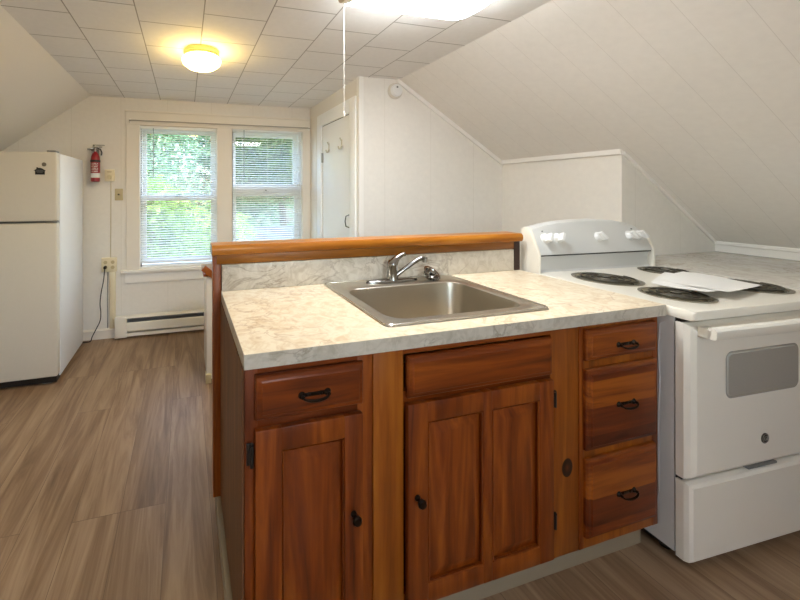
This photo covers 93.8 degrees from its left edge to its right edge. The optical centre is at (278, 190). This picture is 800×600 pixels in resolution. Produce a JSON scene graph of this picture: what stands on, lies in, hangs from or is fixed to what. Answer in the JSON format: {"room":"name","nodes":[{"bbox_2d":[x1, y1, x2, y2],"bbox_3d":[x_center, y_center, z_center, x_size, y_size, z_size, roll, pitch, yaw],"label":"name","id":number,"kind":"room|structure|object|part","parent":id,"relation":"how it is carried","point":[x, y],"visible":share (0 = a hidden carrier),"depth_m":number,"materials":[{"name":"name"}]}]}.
{"room":"kitchen","nodes":[
{"label":"kitchen","id":0,"kind":"room"},
{"bbox_2d":[0,5,89,150],"bbox_3d":[-1.476,-0.533,0.524,0.965,0.822,5.200,0,0,-15],"label":"wall","id":1,"kind":"structure","parent":0,"point":[35,89],"depth_m":2.42,"materials":[{"name":"paint"}]},
{"bbox_2d":[2,96,309,329],"bbox_3d":[-1.052,0.240,3.384,2.990,2.170,0.120,0,0,-15],"label":"wall","id":2,"kind":"structure","parent":0,"point":[96,120],"depth_m":3.20,"materials":[{"name":"white paint"}]},
{"bbox_2d":[87,145,104,181],"bbox_3d":[-1.606,-0.238,3.128,0.150,0.328,0.096,0,0,-15],"label":"fire extinguisher","id":3,"kind":"object","parent":2,"relation":"attached to","point":[95,160],"visible":1,"depth_m":3.10,"materials":[{"name":"red metal"}]},
{"bbox_2d":[83,328,114,340],"bbox_3d":[-1.071,1.282,3.305,2.910,0.088,0.022,0,0,-15],"label":"baseboard","id":4,"kind":"structure","parent":2,"relation":"attached to","point":[106,333],"depth_m":3.17,"materials":[{"name":"beige paint"}]},
{"bbox_2d":[107,273,107,327],"bbox_3d":[-1.530,0.982,3.192,0.010,0.508,0.007,0,0,-15],"label":"loose wire","id":5,"kind":"object","parent":2,"relation":"attached to","point":[107,273],"visible":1,"depth_m":3.19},
{"bbox_2d":[101,257,116,271],"bbox_3d":[-1.514,0.665,3.188,0.128,0.126,0.024,0,0,-15],"label":"wall outlet","id":6,"kind":"object","parent":2,"relation":"attached to","point":[111,262],"visible":1,"depth_m":3.18,"materials":[{"name":"beige plastic"}]},
{"bbox_2d":[82,266,106,342],"bbox_3d":[-1.652,0.998,3.106,0.286,0.654,0.042,0,0,-21],"label":"power cord","id":7,"kind":"object","parent":6,"relation":"attached to","point":[104,267],"visible":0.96,"depth_m":3.12,"materials":[{"name":"black plastic"}]},
{"bbox_2d":[105,169,114,180],"bbox_3d":[-1.507,-0.135,3.181,0.082,0.106,0.042,0,0,-15],"label":"thermostat","id":8,"kind":"object","parent":2,"relation":"attached to","point":[109,174],"visible":1,"depth_m":3.17,"materials":[{"name":"beige plastic"}]},
{"bbox_2d":[110,218,110,256],"bbox_3d":[-1.505,0.262,3.200,0.008,0.688,0.006,0,0,-15],"label":"wire","id":9,"kind":"object","parent":2,"relation":"attached to","point":[110,218],"visible":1,"depth_m":3.20,"materials":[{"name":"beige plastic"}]},
{"bbox_2d":[109,271,115,328],"bbox_3d":[-1.488,0.983,3.197,0.050,0.510,0.020,0,0,-15],"label":"cover","id":10,"kind":"object","parent":2,"relation":"attached to","point":[112,275],"visible":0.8,"depth_m":3.19,"materials":[{"name":"beige plastic"}]},
{"bbox_2d":[115,189,122,199],"bbox_3d":[-1.439,0.036,3.211,0.068,0.105,0.020,0,0,-15],"label":"wall plate","id":11,"kind":"object","parent":2,"relation":"attached to","point":[118,192],"visible":1,"depth_m":3.21,"materials":[{"name":"beige plastic"}]},
{"bbox_2d":[115,309,203,338],"bbox_3d":[-0.702,1.218,3.360,1.548,0.182,0.058,0,0,-15],"label":"baseboard heater","id":12,"kind":"object","parent":2,"relation":"attached to","point":[126,326],"visible":0.44,"depth_m":3.25,"materials":[{"name":"white metal"}]},
{"bbox_3d":[-0.658,1.221,3.351,1.428,0.084,0.014,0,0,-15],"label":"panel","id":13,"kind":"part","parent":12,"relation":"part of","materials":[{"name":"white metal"}]},
{"bbox_2d":[120,266,203,282],"bbox_3d":[-0.543,0.779,3.444,1.813,0.121,0.080,0,0,-15],"label":"trim","id":14,"kind":"structure","parent":2,"relation":"attached to","point":[186,272],"depth_m":3.29,"materials":[{"name":"paint"}]},
{"bbox_2d":[140,129,216,266],"bbox_3d":[-0.947,0.056,3.423,0.700,1.306,0.088,0,0,-15],"label":"window","id":15,"kind":"structure","parent":2,"relation":"in","point":[144,130],"depth_m":3.39,"materials":[{"name":"white plastic"}]},
{"bbox_2d":[140,126,216,263],"bbox_3d":[-0.931,0.039,3.359,0.694,1.269,0.043,0,0,-15],"label":"window blind","id":16,"kind":"object","parent":15,"relation":"attached to","point":[195,258],"visible":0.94,"depth_m":3.36,"materials":[{"name":"white plastic"}]},
{"bbox_3d":[-0.931,0.666,3.365,0.690,0.014,0.024,0,0,-15],"label":"rail","id":17,"kind":"part","parent":16,"relation":"part of","materials":[{"name":"white plastic"}]},
{"bbox_3d":[-0.945,0.363,3.409,0.682,0.625,0.030,0,0,-15],"label":"sash","id":18,"kind":"part","parent":15,"relation":"part of","materials":[{"name":"glass"}]},
{"bbox_3d":[-0.954,-0.250,3.441,0.682,0.671,0.030,0,0,-15],"label":"sash","id":19,"kind":"part","parent":15,"relation":"part of","materials":[{"name":"white plastic"}]},
{"bbox_3d":[-0.950,0.068,3.424,0.672,0.061,0.055,0,0,-15],"label":"check rail","id":20,"kind":"part","parent":15,"relation":"part of","materials":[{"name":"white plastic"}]},
{"bbox_2d":[125,110,310,269],"bbox_3d":[-0.525,-0.006,3.443,1.776,1.450,0.032,0,0,-15],"label":"trim","id":21,"kind":"structure","parent":2,"relation":"attached to","point":[224,132],"depth_m":3.43,"materials":[{"name":"beige paint"}]},
{"bbox_2d":[129,118,309,130],"bbox_3d":[-0.507,-0.633,3.419,1.731,0.040,0.044,0,0,-15],"label":"curtain rod","id":22,"kind":"object","parent":2,"relation":"attached to","point":[130,119],"visible":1,"depth_m":3.38,"materials":[{"name":"paint"}]},
{"bbox_2d":[232,131,300,241],"bbox_3d":[-0.119,0.046,3.639,0.721,1.324,0.088,0,0,-15],"label":"window","id":23,"kind":"structure","parent":2,"relation":"in","point":[267,134],"depth_m":3.64,"materials":[{"name":"white plastic"}]},
{"bbox_3d":[-0.137,-0.304,3.654,0.692,0.566,0.030,0,0,-15],"label":"sash","id":24,"kind":"part","parent":23,"relation":"part of","materials":[{"name":"white plastic"}]},
{"bbox_3d":[-0.128,0.344,3.622,0.692,0.660,0.030,0,0,-15],"label":"sash","id":25,"kind":"part","parent":23,"relation":"part of","materials":[{"name":"glass"}]},
{"bbox_3d":[-0.132,-0.003,3.637,0.682,0.131,0.055,0,0,-15],"label":"check rail","id":26,"kind":"part","parent":23,"relation":"part of","materials":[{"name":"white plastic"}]},
{"bbox_2d":[232,129,301,241],"bbox_3d":[-0.103,0.025,3.575,0.715,1.279,0.043,0,0,-15],"label":"window blind","id":27,"kind":"object","parent":23,"relation":"attached to","point":[242,137],"visible":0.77,"depth_m":3.58,"materials":[{"name":"white plastic"}]},
{"bbox_2d":[0,0,550,108],"bbox_3d":[0.149,-0.886,0.949,2.395,0.080,5.200,0,0,-15],"label":"ceiling","id":28,"kind":"structure","parent":0,"point":[274,53],"depth_m":2.01,"materials":[{"name":"tile"}]},
{"bbox_2d":[182,44,220,71],"bbox_3d":[-0.463,-0.787,2.153,0.232,0.116,0.232,0,0,-15],"label":"ceiling lamp","id":29,"kind":"object","parent":28,"relation":"attached to","point":[197,57],"visible":1,"depth_m":2.08,"materials":[{"name":"white glass"}]},
{"bbox_2d":[338,0,492,116],"bbox_3d":[0.580,-0.576,1.438,0.603,0.542,0.288,0,0,-15],"label":"fluorescent light","id":30,"kind":"object","parent":28,"relation":"attached to","point":[440,9],"visible":1,"depth_m":1.47,"materials":[{"name":"white plastic"}]},
{"bbox_2d":[346,0,492,19],"bbox_3d":[0.591,-0.779,1.441,0.566,0.042,0.270,0,0,-15],"label":"diffuser","id":31,"kind":"object","parent":30,"relation":"attached to","point":[440,9],"depth_m":1.47,"materials":[{"name":"white plastic"}]},
{"bbox_2d":[310,80,353,238],"bbox_3d":[0.498,0.238,3.210,0.080,2.170,1.000,0,0,-15],"label":"wall","id":32,"kind":"structure","parent":0,"point":[345,93],"depth_m":3.50,"materials":[{"name":"white paint"}]},
{"bbox_2d":[317,96,356,237],"bbox_3d":[0.494,0.304,3.063,0.071,2.038,0.796,0,0,-15],"label":"door","id":33,"kind":"structure","parent":32,"relation":"in","point":[339,165],"depth_m":3.03,"materials":[{"name":"paint"}]},
{"bbox_2d":[210,231,522,496],"bbox_3d":[0.480,0.771,1.661,1.562,1.104,0.108,0,0,-15],"label":"wall","id":34,"kind":"structure","parent":0,"point":[237,252],"depth_m":1.53,"materials":[{"name":"brown wood"}]},
{"bbox_3d":[-0.255,0.756,1.475,0.034,0.984,0.056,0,0,-15],"label":"post","id":35,"kind":"part","parent":34,"relation":"part of","materials":[{"name":"brown wood"}]},
{"bbox_2d":[215,496,232,599],"bbox_3d":[-0.181,1.286,1.220,0.021,0.076,0.583,0,0,-15],"label":"baseboard","id":36,"kind":"structure","parent":34,"relation":"attached to","point":[227,590],"depth_m":1.24,"materials":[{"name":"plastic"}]},
{"bbox_2d":[222,249,513,290],"bbox_3d":[0.488,0.355,1.638,1.482,0.108,0.013,0,0,-15],"label":"backsplash","id":37,"kind":"structure","parent":34,"relation":"attached to","point":[240,276],"depth_m":1.58,"materials":[{"name":"grey laminate"}]},
{"bbox_2d":[0,329,799,599],"bbox_3d":[0.638,1.373,1.076,5.330,0.100,5.440,0,0,-15],"label":"floor","id":38,"kind":"structure","parent":0,"point":[106,492],"depth_m":1.48,"materials":[{"name":"plastic"}]},
{"bbox_2d":[0,150,82,387],"bbox_3d":[-1.921,0.526,2.622,0.701,1.602,0.675,0,0,-15],"label":"refrigerator","id":39,"kind":"object","parent":38,"relation":"on","point":[41,216],"visible":1,"depth_m":2.40,"materials":[{"name":"metal"}]},
{"bbox_3d":[-1.856,-0.026,2.368,0.701,0.470,0.060,0,0,-15],"label":"freezer door","id":40,"kind":"part","parent":39,"relation":"part of","materials":[{"name":"metal"}]},
{"bbox_3d":[-1.855,0.747,2.368,0.701,1.049,0.060,0,0,-15],"label":"door","id":41,"kind":"part","parent":39,"relation":"part of","materials":[{"name":"metal"}]},
{"bbox_2d":[34,167,45,174],"bbox_3d":[-1.607,-0.132,2.399,0.074,0.049,0.005,0,0,-15],"label":"magnet","id":42,"kind":"object","parent":39,"relation":"attached to","point":[38,171],"visible":1,"depth_m":2.40,"materials":[{"name":"black plastic"}]},
{"bbox_2d":[201,264,211,383],"bbox_3d":[-0.345,0.920,2.690,0.475,0.808,0.420,0,0,-15],"label":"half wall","id":43,"kind":"structure","parent":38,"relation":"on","point":[206,268],"depth_m":2.46,"materials":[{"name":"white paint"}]},
{"bbox_3d":[-0.346,0.596,2.721,0.460,0.018,0.360,0,0,-15],"label":"lid","id":44,"kind":"part","parent":43,"relation":"part of","materials":[{"name":"brown wood"}]},
{"bbox_3d":[-0.457,0.582,2.464,0.145,0.132,0.024,0,0,-15],"label":"handle","id":45,"kind":"part","parent":43,"relation":"part of","materials":[{"name":"brown wood"}]},
{"bbox_2d":[220,300,372,599],"bbox_3d":[0.021,0.848,1.204,0.370,0.800,0.617,0,0,-15],"label":"base cabinet","id":46,"kind":"object","parent":38,"relation":"on","point":[308,425],"depth_m":0.94,"materials":[{"name":"brown wood"}]},
{"bbox_3d":[-0.162,0.849,1.182,0.006,0.800,0.566,0,0,-15],"label":"side panel","id":47,"kind":"part","parent":46,"relation":"part of","materials":[{"name":"brown wood"}]},
{"bbox_3d":[0.081,0.460,0.960,0.284,0.022,0.018,0,0,-15],"label":"rail","id":48,"kind":"part","parent":46,"relation":"part of","materials":[{"name":"brown wood"}]},
{"bbox_3d":[0.081,0.601,0.960,0.284,0.045,0.018,0,0,-15],"label":"rail","id":49,"kind":"part","parent":46,"relation":"part of","materials":[{"name":"brown wood"}]},
{"bbox_3d":[0.086,0.899,0.942,0.300,0.580,0.018,0,0,-15],"label":"door","id":50,"kind":"part","parent":46,"relation":"part of","materials":[{"name":"brown wood"}]},
{"bbox_3d":[0.089,0.529,0.943,0.302,0.115,0.018,0,0,-15],"label":"drawer","id":51,"kind":"part","parent":46,"relation":"part of","materials":[{"name":"brown wood"}]},
{"bbox_3d":[0.093,0.899,0.942,0.174,0.460,0.013,0,0,-15],"label":"panel","id":52,"kind":"part","parent":46,"relation":"part of","materials":[{"name":"brown wood"}]},
{"bbox_3d":[0.095,0.899,0.938,0.173,0.456,0.005,0,0,-15],"label":"moulding","id":53,"kind":"part","parent":46,"relation":"part of","materials":[{"name":"brown wood"}]},
{"bbox_3d":[0.100,0.535,0.925,0.092,0.022,0.022,0,0,-15],"label":"handle","id":54,"kind":"part","parent":46,"relation":"part of","materials":[{"name":"brown metal"}]},
{"bbox_3d":[0.208,0.877,0.949,0.027,0.027,0.030,0,0,-15],"label":"knob","id":55,"kind":"part","parent":46,"relation":"part of","materials":[{"name":"brown metal"}]},
{"bbox_2d":[372,327,578,599],"bbox_3d":[0.574,0.828,1.341,0.767,0.760,0.604,0,0,-15],"label":"base cabinet","id":56,"kind":"object","parent":38,"relation":"on","point":[475,448],"visible":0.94,"depth_m":1.07,"materials":[{"name":"brown wood"}]},
{"bbox_3d":[0.401,0.876,0.999,0.027,0.027,0.030,0,0,-15],"label":"knob","id":57,"kind":"part","parent":56,"relation":"part of","materials":[{"name":"brown metal"}]},
{"bbox_2d":[221,249,665,369],"bbox_3d":[0.577,0.374,1.363,1.521,0.146,0.589,0,0,-15],"label":"countertop","id":58,"kind":"structure","parent":56,"relation":"on","point":[278,313],"depth_m":1.23,"materials":[{"name":"laminate"}]},
{"bbox_2d":[366,252,427,283],"bbox_3d":[0.523,0.340,1.582,0.287,0.130,0.058,0,0,-10],"label":"kitchen faucet","id":59,"kind":"object","parent":58,"relation":"on","point":[393,273],"visible":1,"depth_m":1.57,"materials":[{"name":"silver metal"}]},
{"bbox_3d":[0.507,0.397,1.579,0.256,0.016,0.054,0,0,-15],"label":"deck plate","id":60,"kind":"part","parent":59,"relation":"part of","materials":[{"name":"silver metal"}]},
{"bbox_3d":[0.528,0.306,1.581,0.072,0.061,0.041,0,0,-15],"label":"lever","id":61,"kind":"part","parent":59,"relation":"part of","materials":[{"name":"silver metal"}]},
{"bbox_3d":[0.589,0.340,1.581,0.157,0.096,0.023,0,0,-6],"label":"spout","id":62,"kind":"part","parent":59,"relation":"part of","materials":[{"name":"silver metal"}]},
{"bbox_2d":[324,274,548,362],"bbox_3d":[0.568,0.489,1.387,0.640,0.176,0.513,0,0,-15],"label":"sink","id":63,"kind":"object","parent":58,"relation":"in","point":[423,300],"visible":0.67,"depth_m":1.50,"materials":[{"name":"metal"}]},
{"bbox_2d":[423,266,439,280],"bbox_3d":[0.698,0.379,1.613,0.080,0.064,0.070,0,0,-15],"label":"strainer","id":64,"kind":"object","parent":63,"relation":"on","point":[431,274],"visible":1,"depth_m":1.62,"materials":[{"name":"silver metal"}]},
{"bbox_2d":[349,282,519,362],"bbox_3d":[0.578,0.493,1.357,0.540,0.168,0.352,0,0,-15],"label":"basin","id":65,"kind":"object","parent":63,"relation":"in","point":[406,301],"depth_m":1.51,"materials":[{"name":"metal"}]},
{"bbox_3d":[0.525,0.899,1.055,0.192,0.463,0.013,0,0,-15],"label":"panel","id":66,"kind":"part","parent":56,"relation":"part of","materials":[{"name":"brown wood"}]},
{"bbox_3d":[0.526,0.899,1.051,0.191,0.459,0.005,0,0,-15],"label":"moulding","id":67,"kind":"part","parent":56,"relation":"part of","materials":[{"name":"brown wood"}]},
{"bbox_3d":[0.623,0.601,1.102,0.549,0.045,0.018,0,0,-15],"label":"rail","id":68,"kind":"part","parent":56,"relation":"part of","materials":[{"name":"brown wood"}]},
{"bbox_3d":[0.622,0.459,1.102,0.549,0.024,0.018,0,0,-15],"label":"rail","id":69,"kind":"part","parent":56,"relation":"part of","materials":[{"name":"brown wood"}]},
{"bbox_3d":[0.628,0.535,1.084,0.532,0.120,0.018,0,0,-15],"label":"false drawer","id":70,"kind":"part","parent":56,"relation":"part of","materials":[{"name":"brown wood"}]},
{"bbox_3d":[0.626,0.899,1.083,0.536,0.579,0.018,0,0,-15],"label":"door","id":71,"kind":"part","parent":56,"relation":"part of","materials":[{"name":"brown wood"}]},
{"bbox_3d":[0.740,0.898,1.111,0.183,0.463,0.013,0,0,-15],"label":"panel","id":72,"kind":"part","parent":56,"relation":"part of","materials":[{"name":"brown wood"}]},
{"bbox_3d":[0.741,0.898,1.107,0.182,0.459,0.005,0,0,-15],"label":"moulding","id":73,"kind":"part","parent":56,"relation":"part of","materials":[{"name":"brown wood"}]},
{"bbox_2d":[438,529,640,599],"bbox_3d":[0.627,1.266,1.148,1.515,0.114,0.010,0,0,-15],"label":"toe kick","id":74,"kind":"object","parent":38,"relation":"on","point":[484,590],"visible":0.25,"depth_m":1.22,"materials":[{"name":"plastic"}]},
{"bbox_2d":[578,317,657,549],"bbox_3d":[1.127,0.827,1.490,0.376,0.760,0.596,0,0,-15],"label":"base cabinet","id":75,"kind":"object","parent":38,"relation":"on","point":[617,361],"visible":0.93,"depth_m":1.22,"materials":[{"name":"brown wood"}]},
{"bbox_3d":[1.188,1.182,1.249,0.326,0.050,0.018,0,0,-15],"label":"rail","id":76,"kind":"part","parent":75,"relation":"part of","materials":[{"name":"brown wood"}]},
{"bbox_3d":[1.187,0.887,1.249,0.326,0.050,0.018,0,0,-15],"label":"rail","id":77,"kind":"part","parent":75,"relation":"part of","materials":[{"name":"brown wood"}]},
{"bbox_3d":[1.187,0.582,1.249,0.326,0.050,0.018,0,0,-15],"label":"rail","id":78,"kind":"part","parent":75,"relation":"part of","materials":[{"name":"brown wood"}]},
{"bbox_3d":[1.187,0.457,1.249,0.326,0.020,0.018,0,0,-15],"label":"rail","id":79,"kind":"part","parent":75,"relation":"part of","materials":[{"name":"brown wood"}]},
{"bbox_3d":[1.190,1.033,1.231,0.330,0.264,0.018,0,0,-15],"label":"drawer","id":80,"kind":"part","parent":75,"relation":"part of","materials":[{"name":"brown wood"}]},
{"bbox_3d":[1.190,0.736,1.231,0.330,0.272,0.018,0,0,-15],"label":"drawer","id":81,"kind":"part","parent":75,"relation":"part of","materials":[{"name":"brown wood"}]},
{"bbox_3d":[1.190,0.518,1.231,0.330,0.104,0.018,0,0,-15],"label":"drawer","id":82,"kind":"part","parent":75,"relation":"part of","materials":[{"name":"brown wood"}]},
{"bbox_3d":[1.201,0.732,1.213,0.092,0.022,0.022,0,0,-15],"label":"handle","id":83,"kind":"part","parent":75,"relation":"part of","materials":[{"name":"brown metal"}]},
{"bbox_3d":[1.201,0.528,1.213,0.092,0.022,0.022,0,0,-15],"label":"handle","id":84,"kind":"part","parent":75,"relation":"part of","materials":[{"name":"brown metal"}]},
{"bbox_3d":[1.201,1.039,1.213,0.092,0.022,0.022,0,0,-15],"label":"handle","id":85,"kind":"part","parent":75,"relation":"part of","materials":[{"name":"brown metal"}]},
{"bbox_2d":[521,219,799,562],"bbox_3d":[1.728,0.737,1.588,0.789,1.169,0.722,0,0,-12],"label":"electric range","id":86,"kind":"object","parent":38,"relation":"on","point":[728,363],"visible":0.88,"depth_m":1.28,"materials":[{"name":"metal"}]},
{"bbox_3d":[1.286,0.318,1.809,0.014,0.259,0.104,0,0,-12],"label":"panel","id":87,"kind":"part","parent":86,"relation":"part of","materials":[{"name":"white metal"}]},
{"bbox_3d":[1.357,0.240,1.786,0.052,0.058,0.057,0,0,-12],"label":"control knob","id":88,"kind":"part","parent":86,"relation":"part of","materials":[{"name":"white plastic"}]},
{"bbox_3d":[1.431,0.240,1.802,0.052,0.058,0.057,0,0,-12],"label":"control knob","id":89,"kind":"part","parent":86,"relation":"part of","materials":[{"name":"white plastic"}]},
{"bbox_3d":[1.685,0.240,1.857,0.052,0.057,0.057,0,0,-12],"label":"control knob","id":90,"kind":"part","parent":86,"relation":"part of","materials":[{"name":"white plastic"}]},
{"bbox_3d":[1.895,0.240,1.902,0.052,0.057,0.057,0,0,-12],"label":"control knob","id":91,"kind":"part","parent":86,"relation":"part of","materials":[{"name":"white plastic"}]},
{"bbox_3d":[1.958,0.240,1.916,0.052,0.057,0.057,0,0,-12],"label":"control knob","id":92,"kind":"part","parent":86,"relation":"part of","materials":[{"name":"white plastic"}]},
{"bbox_3d":[2.018,0.337,1.966,0.014,0.219,0.104,0,0,-12],"label":"panel","id":93,"kind":"part","parent":86,"relation":"part of","materials":[{"name":"white metal"}]},
{"bbox_2d":[535,266,799,320],"bbox_3d":[1.730,0.427,1.574,0.789,0.035,0.598,0,0,-12],"label":"cooktop","id":94,"kind":"object","parent":86,"relation":"in","point":[633,281],"depth_m":1.40,"materials":[{"name":"white metal"}]},
{"bbox_2d":[651,272,760,291],"bbox_3d":[1.768,0.385,1.511,0.400,0.012,0.310,0,0,-15],"label":"paper sheets","id":95,"kind":"object","parent":86,"relation":"on","point":[682,280],"visible":1,"depth_m":1.50,"materials":[{"name":"white paper"}]},
{"bbox_3d":[1.785,0.728,1.312,0.781,0.539,0.043,0,0,-12],"label":"oven door","id":96,"kind":"part","parent":86,"relation":"part of","materials":[{"name":"white metal"}]},
{"bbox_3d":[1.785,1.146,1.314,0.781,0.272,0.040,0,0,-12],"label":"storage drawer","id":97,"kind":"part","parent":86,"relation":"part of","materials":[{"name":"white metal"}]},
{"bbox_3d":[1.795,0.476,1.264,0.725,0.043,0.060,0,0,-12],"label":"door handle","id":98,"kind":"part","parent":86,"relation":"part of","materials":[{"name":"white plastic"}]},
{"bbox_3d":[1.768,1.002,1.308,0.150,0.008,0.022,0,0,-12],"label":"latch plate","id":99,"kind":"part","parent":86,"relation":"part of","materials":[{"name":"white metal"}]},
{"bbox_3d":[2.656,0.882,1.574,0.928,0.876,1.405,0,0,-15],"label":"base cabinet","id":100,"kind":"object","parent":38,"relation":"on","visible":0},
{"bbox_2d":[655,251,799,289],"bbox_3d":[2.653,0.425,1.566,0.940,0.038,1.429,0,0,-15],"label":"countertop","id":101,"kind":"structure","parent":100,"relation":"on","point":[781,272],"depth_m":1.90,"materials":[{"name":"laminate"}]},
{"bbox_2d":[354,77,501,236],"bbox_3d":[1.229,0.237,2.843,1.310,2.170,0.080,0,0,-15],"label":"wall","id":102,"kind":"structure","parent":0,"point":[422,175],"depth_m":2.77,"materials":[{"name":"white paint"}]},
{"bbox_2d":[357,76,363,236],"bbox_3d":[0.613,0.238,2.652,0.038,2.170,0.038,0,0,-15],"label":"trim","id":103,"kind":"structure","parent":102,"relation":"attached to","point":[360,79],"depth_m":2.64,"materials":[{"name":"paint"}]},
{"bbox_2d":[388,83,402,98],"bbox_3d":[0.895,-0.757,2.690,0.122,0.122,0.047,0,0,-15],"label":"smoke detector","id":104,"kind":"object","parent":102,"relation":"attached to","point":[395,90],"visible":1,"depth_m":2.68,"materials":[{"name":"white plastic"}]},
{"bbox_2d":[398,80,502,165],"bbox_3d":[1.395,-0.530,2.839,0.990,0.647,0.012,0,0,-15],"label":"trim","id":105,"kind":"structure","parent":102,"relation":"attached to","point":[401,83],"depth_m":2.83,"materials":[{"name":"paint"}]},
{"bbox_2d":[400,0,799,248],"bbox_3d":[2.398,-0.261,0.978,1.970,1.376,4.120,0,0,-15],"label":"sloped ceiling","id":106,"kind":"structure","parent":0,"point":[703,96],"depth_m":1.80,"materials":[{"name":"white paint"}]},
{"bbox_2d":[502,149,621,163],"bbox_3d":[1.972,-0.237,2.553,0.018,0.036,0.832,0,0,-15],"label":"trim","id":107,"kind":"structure","parent":106,"relation":"attached to","point":[613,151],"depth_m":2.45,"materials":[{"name":"paint"}]},
{"bbox_2d":[502,154,714,269],"bbox_3d":[2.401,0.539,2.673,0.870,1.562,0.840,0,0,-15],"label":"wall","id":108,"kind":"structure","parent":0,"point":[609,187],"depth_m":2.32,"materials":[{"name":"white paint"}]},
{"bbox_2d":[622,151,716,242],"bbox_3d":[2.510,0.065,2.262,0.864,0.605,0.012,0,0,-15],"label":"trim","id":109,"kind":"structure","parent":108,"relation":"attached to","point":[624,153],"depth_m":2.25,"materials":[{"name":"paint"}]},
{"bbox_3d":[3.400,0.822,0.805,0.120,0.995,3.280,0,0,-15],"label":"wall","id":110,"kind":"structure","parent":0,"visible":0},
{"bbox_2d":[714,241,799,260],"bbox_3d":[3.329,0.369,0.786,0.026,0.070,3.279,0,0,-15],"label":"trim","id":111,"kind":"structure","parent":110,"relation":"attached to","point":[720,246],"depth_m":2.19,"materials":[{"name":"paint"}]},
{"label":"outside","id":112,"kind":"structure","parent":0,"visible":0},
{"bbox_3d":[-1.332,4.426,25.469,70.000,0.200,41.800,0,0,-15],"label":"ground","id":113,"kind":"structure","parent":112,"visible":0},
{"bbox_2d":[147,134,209,227],"bbox_3d":[-4.580,0.331,10.100,5.285,8.029,3.283,0,0,-15],"label":"leafy tree","id":114,"kind":"object","parent":113,"relation":"on","point":[150,135],"visible":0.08,"depth_m":10.27,"materials":[{"name":"green leaves"},{"name":"bark"}]},
{"bbox_2d":[147,167,257,256],"bbox_3d":[-2.291,1.922,7.139,4.029,4.834,2.238,0,0,-8],"label":"leafy tree","id":115,"kind":"object","parent":113,"relation":"on","point":[149,167],"visible":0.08,"depth_m":6.79,"materials":[{"name":"green plant"}]},
{"bbox_2d":[147,135,291,238],"bbox_3d":[-3.252,-2.265,19.248,12.363,13.220,4.169,0,0,-7],"label":"leafy tree","id":116,"kind":"object","parent":113,"relation":"on","point":[206,137],"visible":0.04,"depth_m":18.53,"materials":[{"name":"green plant"}]},
{"bbox_2d":[209,138,291,224],"bbox_3d":[-0.140,-0.235,13.893,5.349,9.149,2.917,0,0,-3],"label":"leafy tree","id":117,"kind":"object","parent":113,"relation":"on","point":[279,141],"visible":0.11,"depth_m":13.20,"materials":[{"name":"green plant"}]},
{"bbox_2d":[236,226,292,239],"bbox_3d":[1.380,2.612,9.537,5.100,3.420,1.500,0,0,-15],"label":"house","id":118,"kind":"structure","parent":113,"relation":"on","point":[288,226],"depth_m":8.82,"materials":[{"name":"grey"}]}
]}

